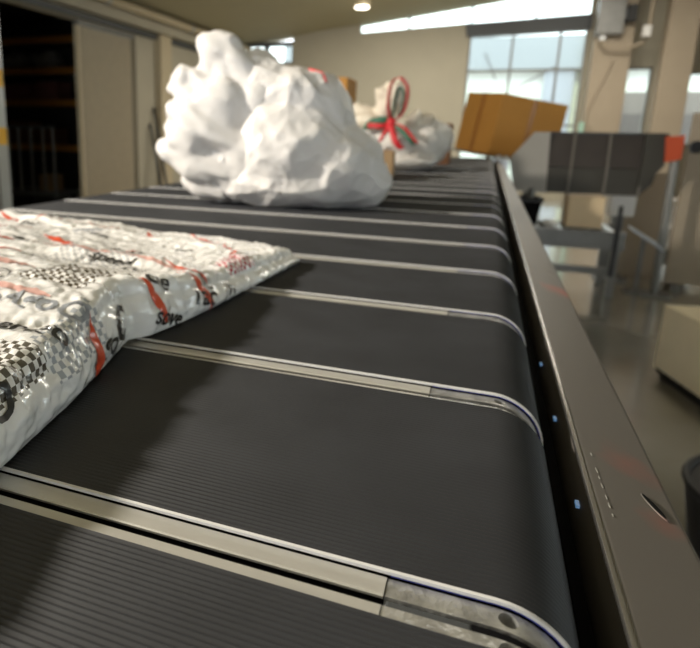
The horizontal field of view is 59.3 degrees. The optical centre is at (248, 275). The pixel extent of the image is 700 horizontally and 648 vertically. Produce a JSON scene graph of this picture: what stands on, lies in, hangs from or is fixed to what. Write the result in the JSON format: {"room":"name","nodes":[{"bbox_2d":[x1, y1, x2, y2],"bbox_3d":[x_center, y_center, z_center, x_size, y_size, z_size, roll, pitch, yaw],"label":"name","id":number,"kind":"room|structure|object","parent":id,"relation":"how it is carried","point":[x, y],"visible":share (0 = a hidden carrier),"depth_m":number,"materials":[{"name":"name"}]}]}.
{"room":"distribution center","nodes":[
{"label":"distribution center","id":0,"kind":"room"},
{"bbox_2d":[0,1,80,189],"bbox_3d":[-4.343,-2.462,8.284,4.400,3.000,5.300,6,14,20],"label":"wall","id":1,"kind":"structure","parent":0,"point":[16,21],"depth_m":10.63,"materials":[{"name":"grey"}]},
{"bbox_2d":[16,0,197,51],"bbox_3d":[-3.256,-2.627,4.780,0.080,0.060,17.000,6,14,20],"label":"trim","id":2,"kind":"structure","parent":1,"relation":"attached to","point":[38,3],"depth_m":7.88,"materials":[{"name":"grey metal"}]},
{"bbox_2d":[0,0,199,188],"bbox_3d":[-3.362,-1.581,5.068,0.150,2.826,17.000,6,14,20],"label":"wall","id":3,"kind":"structure","parent":0,"point":[142,48],"depth_m":9.29,"materials":[{"name":"beige paint"}]},
{"bbox_2d":[72,20,134,196],"bbox_3d":[-1.999,-2.202,8.532,0.112,2.455,1.340,6,14,20],"label":"sliding door","id":4,"kind":"structure","parent":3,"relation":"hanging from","point":[102,55],"depth_m":8.38,"materials":[{"name":"grey paint"}]},
{"bbox_2d":[45,0,197,45],"bbox_3d":[-3.198,-2.748,4.728,0.160,0.140,17.000,6,14,20],"label":"trim","id":5,"kind":"structure","parent":3,"relation":"attached to","point":[93,7],"depth_m":8.36,"materials":[{"name":"beige paint"}]},
{"bbox_2d":[154,34,172,185],"bbox_3d":[-1.362,-2.533,9.748,0.120,2.550,0.350,6,14,20],"label":"pilaster","id":6,"kind":"object","parent":3,"relation":"attached to","point":[162,48],"visible":0.49,"depth_m":9.54,"materials":[{"name":"beige paint"}]},
{"bbox_2d":[124,0,511,43],"bbox_3d":[1.922,-3.140,2.755,11.000,1.464,17.300,6,14,20],"label":"ceiling","id":7,"kind":"structure","parent":0,"point":[251,21],"depth_m":10.26,"materials":[{"name":"beige paint"}]},
{"bbox_2d":[354,1,369,8],"bbox_3d":[1.858,-4.417,9.810,0.260,0.090,0.260,6,14,20],"label":"ceiling lamp","id":8,"kind":"object","parent":7,"relation":"attached to","point":[361,4],"visible":0.98,"depth_m":9.72,"materials":[{"name":"beige paint"}]},
{"bbox_2d":[355,5,368,8],"bbox_3d":[1.857,-4.383,9.819,0.220,0.020,0.220,6,14,20],"label":"diffuser","id":9,"kind":"object","parent":8,"relation":"attached to","point":[356,6],"depth_m":9.77,"materials":[{"name":"white"}]},
{"bbox_2d":[12,175,699,559],"bbox_3d":[2.390,-1.300,10.549,15.800,0.100,31.000,6,14,20],"label":"floor","id":10,"kind":"structure","parent":0,"point":[623,329],"depth_m":3.26,"materials":[{"name":"concrete"}]},
{"bbox_2d":[0,47,12,209],"bbox_3d":[-2.684,-1.728,6.421,0.140,2.500,0.190,6,14,20],"label":"post","id":11,"kind":"object","parent":10,"relation":"on","point":[5,181],"visible":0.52,"depth_m":6.51,"materials":[{"name":"silver metal"}]},
{"bbox_2d":[0,35,78,151],"bbox_3d":[-3.447,-2.778,10.084,3.230,2.800,0.730,6,14,20],"label":"rack","id":12,"kind":"object","parent":10,"relation":"on","point":[61,40],"visible":0.27,"depth_m":9.63,"materials":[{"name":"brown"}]},
{"bbox_2d":[0,42,73,48],"bbox_3d":[-3.426,-3.801,9.847,3.070,0.020,0.630,6,14,20],"label":"shelf","id":13,"kind":"object","parent":12,"relation":"attached to","point":[60,44],"depth_m":9.98,"materials":[{"name":"brown"}]},
{"bbox_2d":[3,74,74,76],"bbox_3d":[-3.434,-3.354,9.955,3.070,0.020,0.630,6,14,20],"label":"shelf","id":14,"kind":"object","parent":12,"relation":"attached to","point":[24,74],"depth_m":10.21,"materials":[{"name":"brown"}]},
{"bbox_2d":[29,48,65,67],"bbox_3d":[-3.282,-3.530,9.821,0.593,0.365,0.475,6,14,20],"label":"sack","id":15,"kind":"object","parent":12,"relation":"on","point":[45,57],"visible":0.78,"depth_m":9.65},
{"bbox_2d":[35,81,71,99],"bbox_3d":[-3.182,-3.001,9.854,0.420,0.330,0.380,6,14,20],"label":"carton","id":16,"kind":"object","parent":12,"relation":"on","point":[45,90],"visible":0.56,"depth_m":9.70,"materials":[{"name":"brown cardboard"}]},
{"bbox_2d":[6,125,80,202],"bbox_3d":[-3.120,-1.672,9.055,1.000,1.138,0.550,6,14,20],"label":"trolley","id":17,"kind":"object","parent":10,"relation":"on","point":[32,191],"visible":0.79,"depth_m":8.83,"materials":[{"name":"grey metal"}]},
{"bbox_2d":[39,173,63,190],"bbox_3d":[-2.961,-1.410,9.053,0.250,0.240,0.250,6,14,20],"label":"carton","id":18,"kind":"object","parent":17,"relation":"on","point":[50,177],"visible":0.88,"depth_m":8.96,"materials":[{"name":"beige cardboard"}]},
{"bbox_2d":[149,124,161,184],"bbox_3d":[-1.429,-1.764,9.432,0.042,1.212,0.389,-11,18,-40],"label":"bar","id":19,"kind":"object","parent":10,"relation":"on","point":[150,125],"visible":0.65,"depth_m":9.41,"materials":[{"name":"grey metal"}]},
{"bbox_2d":[153,107,167,184],"bbox_3d":[-1.372,-1.917,9.539,0.366,1.459,0.042,12,17,38],"label":"bar","id":20,"kind":"object","parent":10,"relation":"on","point":[154,110],"visible":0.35,"depth_m":9.49,"materials":[{"name":"grey metal"}]},
{"bbox_2d":[452,148,527,194],"bbox_3d":[2.133,-0.598,5.221,0.847,1.025,0.739,-2,14,-13],"label":"slide","id":21,"kind":"object","parent":10,"relation":"on","point":[455,149],"visible":0.1,"depth_m":4.88,"materials":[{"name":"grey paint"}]},
{"bbox_2d":[455,92,567,157],"bbox_3d":[2.182,-1.237,5.025,0.666,0.579,0.527,-2,14,-13],"label":"carton","id":22,"kind":"object","parent":21,"relation":"on","point":[494,124],"visible":0.8,"depth_m":4.80,"materials":[{"name":"orange cardboard"}]},
{"bbox_2d":[284,30,699,192],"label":"window","id":23,"kind":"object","parent":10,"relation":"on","point":[536,51],"visible":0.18,"depth_m":16.48,"materials":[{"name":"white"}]},
{"bbox_2d":[494,165,595,647],"bbox_3d":[0.451,0.071,2.553,1.062,0.920,5.100,6,14,20],"label":"conveyor","id":24,"kind":"object","parent":10,"relation":"on","point":[581,614],"visible":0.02,"depth_m":0.38,"materials":[{"name":"black metal"}]},
{"bbox_2d":[0,210,516,293],"bbox_3d":[-0.105,-0.024,1.031,1.030,0.100,0.200,6,14,20],"label":"carrier","id":25,"kind":"object","parent":24,"relation":"on","point":[426,256],"visible":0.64,"depth_m":0.91,"materials":[{"name":"black rubber"}]},
{"bbox_2d":[5,201,511,263],"bbox_3d":[-0.032,-0.066,1.212,1.030,0.100,0.200,6,14,20],"label":"carrier","id":26,"kind":"object","parent":24,"relation":"on","point":[483,238],"visible":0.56,"depth_m":1.15,"materials":[{"name":"black rubber"}]},
{"bbox_2d":[0,495,530,647],"bbox_3d":[-0.395,0.146,0.305,1.030,0.100,0.200,6,14,20],"label":"carrier","id":27,"kind":"object","parent":24,"relation":"on","point":[67,581],"visible":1,"depth_m":0.22,"materials":[{"name":"black rubber"}]},
{"bbox_2d":[64,193,507,241],"bbox_3d":[0.040,-0.109,1.394,1.030,0.100,0.200,6,14,20],"label":"carrier","id":28,"kind":"object","parent":24,"relation":"on","point":[356,214],"visible":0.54,"depth_m":1.32,"materials":[{"name":"black rubber"}]},
{"bbox_2d":[0,346,579,647],"bbox_3d":[-0.322,0.104,0.487,1.030,0.100,0.200,6,14,20],"label":"carrier","id":29,"kind":"object","parent":24,"relation":"on","point":[444,507],"visible":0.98,"depth_m":0.30,"materials":[{"name":"black rubber"}]},
{"bbox_2d":[0,210,299,467],"bbox_3d":[-0.375,-0.010,0.601,0.724,0.065,0.793,6,14,20],"label":"parcel","id":30,"kind":"object","parent":29,"relation":"on","point":[73,292],"visible":1,"depth_m":0.50,"materials":[{"name":"plastic"}]},
{"bbox_2d":[0,211,18,220],"bbox_3d":[-0.362,-0.090,0.906,0.011,0.008,0.092,-11,18,-41],"label":"print","id":31,"kind":"object","parent":30,"relation":"on","point":[4,215],"depth_m":0.91,"materials":[{"name":"red"}]},
{"bbox_2d":[0,257,34,266],"bbox_3d":[-0.225,-0.016,0.539,0.095,0.005,0.010,8,15,27],"label":"print","id":32,"kind":"object","parent":30,"relation":"on","point":[4,261],"depth_m":0.53,"materials":[{"name":"pink"}]},
{"bbox_2d":[0,281,50,296],"bbox_3d":[-0.182,0.006,0.458,0.094,0.004,0.009,10,16,34],"label":"print","id":33,"kind":"object","parent":30,"relation":"on","point":[7,288],"depth_m":0.45,"materials":[{"name":"pink"}]},
{"bbox_2d":[43,233,74,243],"bbox_3d":[-0.238,-0.046,0.738,0.013,0.004,0.092,-11,18,-41],"label":"print","id":34,"kind":"object","parent":30,"relation":"on","point":[62,238],"depth_m":0.74,"materials":[{"name":"orange"}]},
{"bbox_2d":[34,240,109,251],"bbox_3d":[-0.197,-0.033,0.650,0.121,0.005,0.008,8,15,26],"label":"print","id":35,"kind":"object","parent":30,"relation":"on","point":[39,245],"depth_m":0.64,"materials":[{"name":"red"}]},
{"bbox_2d":[90,315,104,377],"bbox_3d":[-0.106,0.048,0.423,0.010,0.044,0.022,-8,16,-33],"label":"print","id":36,"kind":"object","parent":30,"relation":"attached to","point":[97,326],"depth_m":0.42,"materials":[{"name":"red plastic"}]},
{"bbox_2d":[112,249,180,269],"bbox_3d":[-0.105,-0.017,0.612,0.100,0.011,0.018,6,14,20],"label":"print","id":37,"kind":"object","parent":30,"relation":"on","point":[119,257],"depth_m":0.60,"materials":[{"name":"red"}]},
{"bbox_2d":[139,277,167,321],"bbox_3d":[-0.087,0.021,0.515,0.034,0.040,0.011,6,14,20],"label":"print","id":38,"kind":"object","parent":30,"relation":"attached to","point":[152,292],"depth_m":0.51,"materials":[{"name":"red plastic"}]},
{"bbox_2d":[167,260,206,282],"bbox_3d":[-0.066,-0.006,0.594,0.059,0.020,0.009,10,16,33],"label":"print","id":39,"kind":"object","parent":30,"relation":"on","point":[178,266],"depth_m":0.59,"materials":[{"name":"red"}]},
{"bbox_2d":[183,271,213,309],"bbox_3d":[-0.055,0.015,0.576,0.044,0.039,0.012,3,14,8],"label":"print","id":40,"kind":"object","parent":30,"relation":"attached to","point":[199,282],"depth_m":0.57,"materials":[{"name":"red"}]},
{"bbox_2d":[195,269,213,288],"bbox_3d":[-0.043,0.003,0.587,0.015,0.018,0.021,-10,18,-39],"label":"print","id":41,"kind":"object","parent":30,"relation":"on","point":[204,278],"depth_m":0.58,"materials":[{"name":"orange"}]},
{"bbox_2d":[191,234,220,243],"bbox_3d":[-0.061,-0.050,0.800,0.009,0.004,0.083,-9,17,-36],"label":"print","id":42,"kind":"object","parent":30,"relation":"attached to","point":[207,239],"depth_m":0.80,"materials":[{"name":"red"}]},
{"bbox_2d":[114,187,504,225],"bbox_3d":[0.113,-0.151,1.575,1.030,0.100,0.200,6,14,20],"label":"carrier","id":43,"kind":"object","parent":24,"relation":"on","point":[165,192],"visible":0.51,"depth_m":1.45,"materials":[{"name":"black rubber"}]},
{"bbox_2d":[156,30,392,208],"bbox_3d":[0.074,-0.372,1.441,0.548,0.390,0.340,6,14,18],"label":"sack","id":44,"kind":"object","parent":43,"relation":"on","point":[250,127],"visible":1,"depth_m":1.33,"materials":[{"name":"white plastic"}]},
{"bbox_2d":[309,68,326,81],"bbox_3d":[0.161,-0.448,1.345,0.021,0.034,0.058,-10,18,-39],"label":"print","id":45,"kind":"object","parent":44,"relation":"attached to","point":[317,76],"depth_m":1.33,"materials":[{"name":"red"}]},
{"bbox_2d":[150,183,502,214],"bbox_3d":[0.185,-0.194,1.757,1.030,0.100,0.200,6,14,20],"label":"carrier","id":46,"kind":"object","parent":24,"relation":"on","point":[390,197],"visible":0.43,"depth_m":1.62,"materials":[{"name":"black rubber"}]},
{"bbox_2d":[123,292,542,444],"bbox_3d":[-0.250,0.061,0.668,1.030,0.100,0.200,6,14,20],"label":"carrier","id":47,"kind":"object","parent":24,"relation":"on","point":[479,361],"visible":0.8,"depth_m":0.49,"materials":[{"name":"black rubber"}]},
{"bbox_2d":[179,182,501,207],"bbox_3d":[0.258,-0.236,1.938,1.030,0.100,0.200,6,14,20],"label":"carrier","id":48,"kind":"object","parent":24,"relation":"on","point":[470,194],"visible":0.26,"depth_m":1.79,"materials":[{"name":"black rubber"}]},
{"bbox_2d":[243,258,525,345],"bbox_3d":[-0.177,0.019,0.850,1.030,0.100,0.200,6,14,20],"label":"carrier","id":49,"kind":"object","parent":24,"relation":"on","point":[475,296],"visible":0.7,"depth_m":0.68,"materials":[{"name":"black rubber"}]},
{"bbox_2d":[390,183,499,198],"bbox_3d":[0.331,-0.279,2.120,1.030,0.100,0.200,6,14,20],"label":"carrier","id":50,"kind":"object","parent":24,"relation":"on","point":[394,185],"visible":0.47,"depth_m":1.97,"materials":[{"name":"black rubber"}]},
{"bbox_2d":[393,175,497,187],"bbox_3d":[0.476,-0.364,2.483,1.030,0.100,0.200,6,14,20],"label":"carrier","id":51,"kind":"object","parent":24,"relation":"on","point":[395,176],"visible":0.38,"depth_m":2.35,"materials":[{"name":"black rubber"}]},
{"bbox_2d":[383,150,395,177],"bbox_3d":[0.463,-0.442,2.362,0.215,0.105,0.220,5,14,15],"label":"carton","id":52,"kind":"object","parent":51,"relation":"on","point":[389,155],"visible":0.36,"depth_m":2.23,"materials":[{"name":"cardboard"}]},
{"bbox_2d":[394,172,496,182],"bbox_3d":[0.548,-0.407,2.664,1.030,0.100,0.200,6,14,20],"label":"carrier","id":53,"kind":"object","parent":24,"relation":"on","point":[395,173],"visible":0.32,"depth_m":2.53,"materials":[{"name":"black rubber"}]},
{"bbox_2d":[393,179,498,192],"bbox_3d":[0.403,-0.322,2.301,1.030,0.100,0.200,6,14,20],"label":"carrier","id":54,"kind":"object","parent":24,"relation":"on","point":[432,182],"visible":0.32,"depth_m":2.16,"materials":[{"name":"black rubber"}]},
{"bbox_2d":[395,171,496,180],"bbox_3d":[0.621,-0.449,2.846,1.030,0.100,0.200,6,14,20],"label":"carrier","id":55,"kind":"object","parent":24,"relation":"on","point":[424,172],"visible":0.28,"depth_m":2.71,"materials":[{"name":"black rubber"}]},
{"bbox_2d":[353,77,453,170],"bbox_3d":[0.763,-0.714,2.865,0.383,0.410,0.612,12,18,39],"label":"sack","id":56,"kind":"object","parent":55,"relation":"on","point":[419,141],"visible":0.8,"depth_m":2.69,"materials":[{"name":"grey plastic"}]},
{"bbox_2d":[417,169,495,176],"bbox_3d":[0.693,-0.492,3.027,1.030,0.100,0.200,6,14,20],"label":"carrier","id":57,"kind":"object","parent":24,"relation":"on","point":[440,170],"visible":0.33,"depth_m":2.88,"materials":[{"name":"black rubber"}]},
{"bbox_2d":[425,167,495,174],"bbox_3d":[0.766,-0.534,3.208,1.030,0.100,0.200,6,14,20],"label":"carrier","id":58,"kind":"object","parent":24,"relation":"on","point":[449,168],"visible":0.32,"depth_m":3.06,"materials":[{"name":"black rubber"}]},
{"bbox_2d":[431,165,494,171],"bbox_3d":[0.838,-0.577,3.390,1.030,0.100,0.200,6,14,20],"label":"carrier","id":59,"kind":"object","parent":24,"relation":"on","point":[433,165],"visible":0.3,"depth_m":3.24,"materials":[{"name":"black rubber"}]},
{"bbox_2d":[337,77,356,103],"bbox_3d":[0.479,-0.902,3.504,0.235,0.465,0.260,6,14,20],"label":"carton","id":60,"kind":"object","parent":59,"relation":"on","point":[350,85],"visible":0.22,"depth_m":3.38,"materials":[{"name":"orange cardboard"}]},
{"bbox_2d":[435,164,494,169],"bbox_3d":[0.911,-0.619,3.571,1.030,0.100,0.200,6,14,20],"label":"carrier","id":61,"kind":"object","parent":24,"relation":"on","point":[435,164],"visible":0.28,"depth_m":3.42,"materials":[{"name":"black rubber"}]},
{"bbox_2d":[437,123,453,164],"bbox_3d":[1.055,-0.787,3.571,0.285,0.230,0.250,6,14,20],"label":"carton","id":62,"kind":"object","parent":61,"relation":"on","point":[447,158],"visible":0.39,"depth_m":3.44,"materials":[{"name":"brown cardboard"}]},
{"bbox_2d":[450,161,493,165],"bbox_3d":[1.056,-0.704,3.934,1.030,0.100,0.200,6,14,20],"label":"carrier","id":63,"kind":"object","parent":24,"relation":"on","point":[450,161],"visible":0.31,"depth_m":3.78,"materials":[{"name":"black rubber"}]},
{"bbox_2d":[449,163,494,168],"bbox_3d":[0.983,-0.662,3.753,1.030,0.100,0.200,6,14,20],"label":"carrier","id":64,"kind":"object","parent":24,"relation":"on","point":[449,163],"visible":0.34,"depth_m":3.61,"materials":[{"name":"black rubber"}]},
{"bbox_2d":[451,158,492,161],"bbox_3d":[1.274,-0.832,4.479,1.030,0.100,0.200,6,14,20],"label":"carrier","id":65,"kind":"object","parent":24,"relation":"on","point":[451,158],"visible":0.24,"depth_m":4.34,"materials":[{"name":"black rubber"}]},
{"bbox_2d":[451,160,493,164],"bbox_3d":[1.129,-0.747,4.116,1.030,0.100,0.200,6,14,20],"label":"carrier","id":66,"kind":"object","parent":24,"relation":"on","point":[451,160],"visible":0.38,"depth_m":3.95,"materials":[{"name":"black rubber"}]},
{"bbox_2d":[451,159,493,163],"bbox_3d":[1.201,-0.789,4.297,1.030,0.100,0.200,6,14,20],"label":"carrier","id":67,"kind":"object","parent":24,"relation":"on","point":[451,159],"visible":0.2,"depth_m":4.12,"materials":[{"name":"black rubber"}]},
{"bbox_2d":[451,157,493,162],"bbox_3d":[1.346,-0.875,4.660,1.030,0.100,0.200,6,14,20],"label":"carrier","id":68,"kind":"object","parent":24,"relation":"on","point":[451,157],"visible":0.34,"depth_m":4.49,"materials":[{"name":"grey metal"}]},
{"bbox_2d":[485,155,526,218],"bbox_3d":[1.323,-0.501,3.162,0.172,0.177,3.239,6,14,20],"label":"guard rail","id":69,"kind":"object","parent":24,"relation":"attached to","point":[509,195],"depth_m":2.43,"materials":[{"name":"metal"}]},
{"bbox_2d":[506,205,557,286],"bbox_3d":[0.597,-0.044,1.313,0.054,0.131,0.833,6,14,20],"label":"guard rail","id":70,"kind":"object","parent":24,"relation":"attached to","point":[527,246],"visible":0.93,"depth_m":1.14,"materials":[{"name":"metal"}]},
{"bbox_2d":[521,263,699,647],"bbox_3d":[0.249,0.160,0.441,0.054,0.131,1.084,6,14,20],"label":"panel","id":71,"kind":"object","parent":24,"relation":"attached to","point":[639,567],"visible":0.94,"depth_m":0.34,"materials":[{"name":"metal"}]},
{"bbox_2d":[574,500,579,508],"bbox_3d":[0.192,0.133,0.351,0.002,0.002,0.006,6,14,20],"label":"lamp","id":72,"kind":"object","parent":71,"relation":"attached to","point":[576,502],"depth_m":0.35,"materials":[{"name":"blue plastic"}]},
{"bbox_2d":[534,206,626,297],"bbox_3d":[2.345,-0.246,4.556,0.790,0.660,0.505,6,14,20],"label":"conveyor","id":73,"kind":"object","parent":10,"relation":"on","point":[605,239],"visible":0.6,"depth_m":4.31,"materials":[{"name":"grey metal"}]},
{"bbox_2d":[519,195,543,225],"bbox_3d":[2.099,-0.492,4.517,0.180,0.201,0.280,6,14,20],"label":"bin","id":74,"kind":"object","parent":73,"relation":"on","point":[532,206],"visible":0.54,"depth_m":4.40,"materials":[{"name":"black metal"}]},
{"bbox_2d":[541,219,557,226],"bbox_3d":[2.232,-0.394,4.454,0.120,0.048,0.120,6,14,20],"label":"parcel","id":75,"kind":"object","parent":73,"relation":"on","point":[547,222],"visible":1,"depth_m":4.42,"materials":[{"name":"white"}]},
{"bbox_2d":[561,193,605,228],"bbox_3d":[2.492,-0.491,4.482,0.237,0.228,0.280,6,14,20],"label":"carton","id":76,"kind":"object","parent":73,"relation":"on","point":[579,210],"visible":0.86,"depth_m":4.36,"materials":[{"name":"cardboard"}]},
{"bbox_2d":[577,122,583,131],"bbox_3d":[5.479,-1.876,10.061,0.060,1.350,0.200,6,14,20],"label":"post","id":77,"kind":"object","parent":10,"relation":"on","point":[580,124],"visible":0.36,"depth_m":9.84,"materials":[{"name":"green paint"}]},
{"bbox_2d":[510,132,684,299],"bbox_3d":[2.516,-0.466,4.434,1.170,1.153,0.160,6,14,20],"label":"chute","id":78,"kind":"object","parent":10,"relation":"on","point":[603,163],"visible":0.92,"depth_m":4.34,"materials":[{"name":"grey metal"}]},
{"bbox_2d":[581,0,639,196],"bbox_3d":[5.849,-3.002,9.869,0.620,3.642,0.380,6,14,20],"label":"concrete column","id":79,"kind":"structure","parent":10,"relation":"on","point":[604,114],"depth_m":9.71,"materials":[{"name":"beige paint"}]},
{"bbox_2d":[583,61,613,131],"bbox_3d":[5.682,-2.812,9.793,0.300,1.303,0.024,6,14,20],"label":"cable","id":80,"kind":"object","parent":79,"relation":"attached to","point":[612,61],"visible":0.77,"depth_m":9.77,"materials":[{"name":"beige paint"}]},
{"bbox_2d":[594,0,655,48],"bbox_3d":[5.828,-4.143,9.279,0.724,1.224,0.300,6,14,20],"label":"electrical box","id":81,"kind":"object","parent":79,"relation":"attached to","point":[612,15],"visible":1,"depth_m":9.31,"materials":[{"name":"grey paint"}]},
{"bbox_2d":[591,195,636,281],"bbox_3d":[2.952,-0.346,4.844,0.220,0.740,0.250,6,14,20],"label":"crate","id":82,"kind":"object","parent":10,"relation":"on","point":[612,203],"visible":0.41,"depth_m":4.70,"materials":[{"name":"white"}]},
{"bbox_2d":[616,172,667,277],"bbox_3d":[3.188,-0.426,4.935,0.340,0.860,0.060,6,14,20],"label":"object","id":83,"kind":"object","parent":10,"relation":"on","point":[648,209],"visible":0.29,"depth_m":4.92,"materials":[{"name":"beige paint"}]},
{"bbox_2d":[621,225,664,294],"bbox_3d":[2.889,-0.111,4.412,0.190,0.484,0.278,6,14,20],"label":"stand","id":84,"kind":"object","parent":10,"relation":"on","point":[644,238],"visible":0.97,"depth_m":4.41,"materials":[{"name":"grey metal"}]},
{"bbox_2d":[619,91,699,143],"bbox_3d":[10.147,-2.665,12.170,5.150,2.050,0.190,6,14,20],"label":"wall","id":85,"kind":"structure","parent":10,"relation":"on","point":[633,104],"depth_m":12.65,"materials":[{"name":"grey"}]},
{"bbox_2d":[663,249,667,264],"bbox_3d":[3.561,-0.130,5.098,0.260,0.220,0.360,6,14,20],"label":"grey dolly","id":86,"kind":"object","parent":10,"relation":"on","point":[666,251],"visible":0.02,"depth_m":4.96,"materials":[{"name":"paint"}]},
{"bbox_2d":[665,198,677,249],"bbox_3d":[3.555,-0.438,5.023,0.160,0.410,0.250,6,14,20],"label":"post","id":87,"kind":"object","parent":86,"relation":"on","point":[674,203],"visible":0.02,"depth_m":4.93,"materials":[{"name":"grey metal"}]},
{"bbox_2d":[647,0,699,173],"bbox_3d":[6.588,-2.929,9.370,0.480,3.759,0.380,6,14,20],"label":"concrete column","id":88,"kind":"structure","parent":10,"relation":"on","point":[682,21],"depth_m":9.19,"materials":[{"name":"beige paint"}]},
{"bbox_2d":[656,368,699,405],"bbox_3d":[2.235,0.535,2.611,0.610,0.050,0.520,2,14,6],"label":"pallet","id":89,"kind":"object","parent":10,"relation":"on","point":[663,376],"visible":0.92,"depth_m":2.72,"materials":[{"name":"black plastic"}]},
{"bbox_2d":[654,305,699,396],"bbox_3d":[2.232,0.359,2.564,0.620,0.310,0.550,2,14,6],"label":"carton","id":90,"kind":"object","parent":89,"relation":"on","point":[677,356],"visible":1,"depth_m":2.70,"materials":[{"name":"cardboard"}]},
{"bbox_2d":[662,113,699,291],"bbox_3d":[3.467,-0.507,4.353,0.610,1.300,0.200,6,14,20],"label":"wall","id":91,"kind":"structure","parent":10,"relation":"on","point":[682,267],"depth_m":4.47,"materials":[{"name":"paint"}]},
{"bbox_2d":[681,454,699,553],"bbox_3d":[1.450,0.687,1.603,0.514,0.202,0.514,6,14,20],"label":"tub","id":92,"kind":"object","parent":10,"relation":"on","point":[690,472],"visible":0.99,"depth_m":1.67,"materials":[{"name":"black plastic"}]},
{"bbox_2d":[282,0,699,199],"bbox_3d":[4.953,-3.443,10.758,11.000,4.054,0.150,6,14,20],"label":"wall","id":93,"kind":"structure","parent":0,"point":[432,60],"depth_m":11.26,"materials":[{"name":"beige paint"}]},
{"bbox_2d":[98,0,251,50],"bbox_3d":[-3.047,-2.839,4.647,0.136,0.136,16.960,6,14,20],"label":"beam","id":94,"kind":"structure","parent":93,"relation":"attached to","point":[122,4],"depth_m":8.78,"materials":[{"name":"beige metal"}]},
{"bbox_2d":[244,41,292,50],"bbox_3d":[0.368,-4.549,12.299,1.160,0.410,0.150,6,14,20],"label":"trim","id":95,"kind":"structure","parent":93,"relation":"attached to","point":[267,45],"depth_m":12.18,"materials":[{"name":"grey metal"}]},
{"bbox_2d":[364,0,538,28],"bbox_3d":[3.800,-4.790,10.892,4.290,0.630,0.050,6,14,20],"label":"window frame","id":96,"kind":"structure","parent":93,"relation":"in","point":[537,2],"depth_m":10.79,"materials":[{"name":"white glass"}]},
{"bbox_2d":[466,13,593,37],"bbox_3d":[4.875,-4.373,10.543,2.020,0.300,0.220,6,14,20],"label":"trim","id":97,"kind":"structure","parent":93,"relation":"attached to","point":[579,22],"depth_m":10.43,"materials":[{"name":"grey metal"}]},
{"bbox_2d":[629,67,652,132],"bbox_3d":[6.514,-2.888,10.258,0.470,1.260,0.060,6,14,20],"label":"window","id":98,"kind":"structure","parent":93,"relation":"in","point":[638,68],"depth_m":10.11,"materials":[{"name":"grey paint"}]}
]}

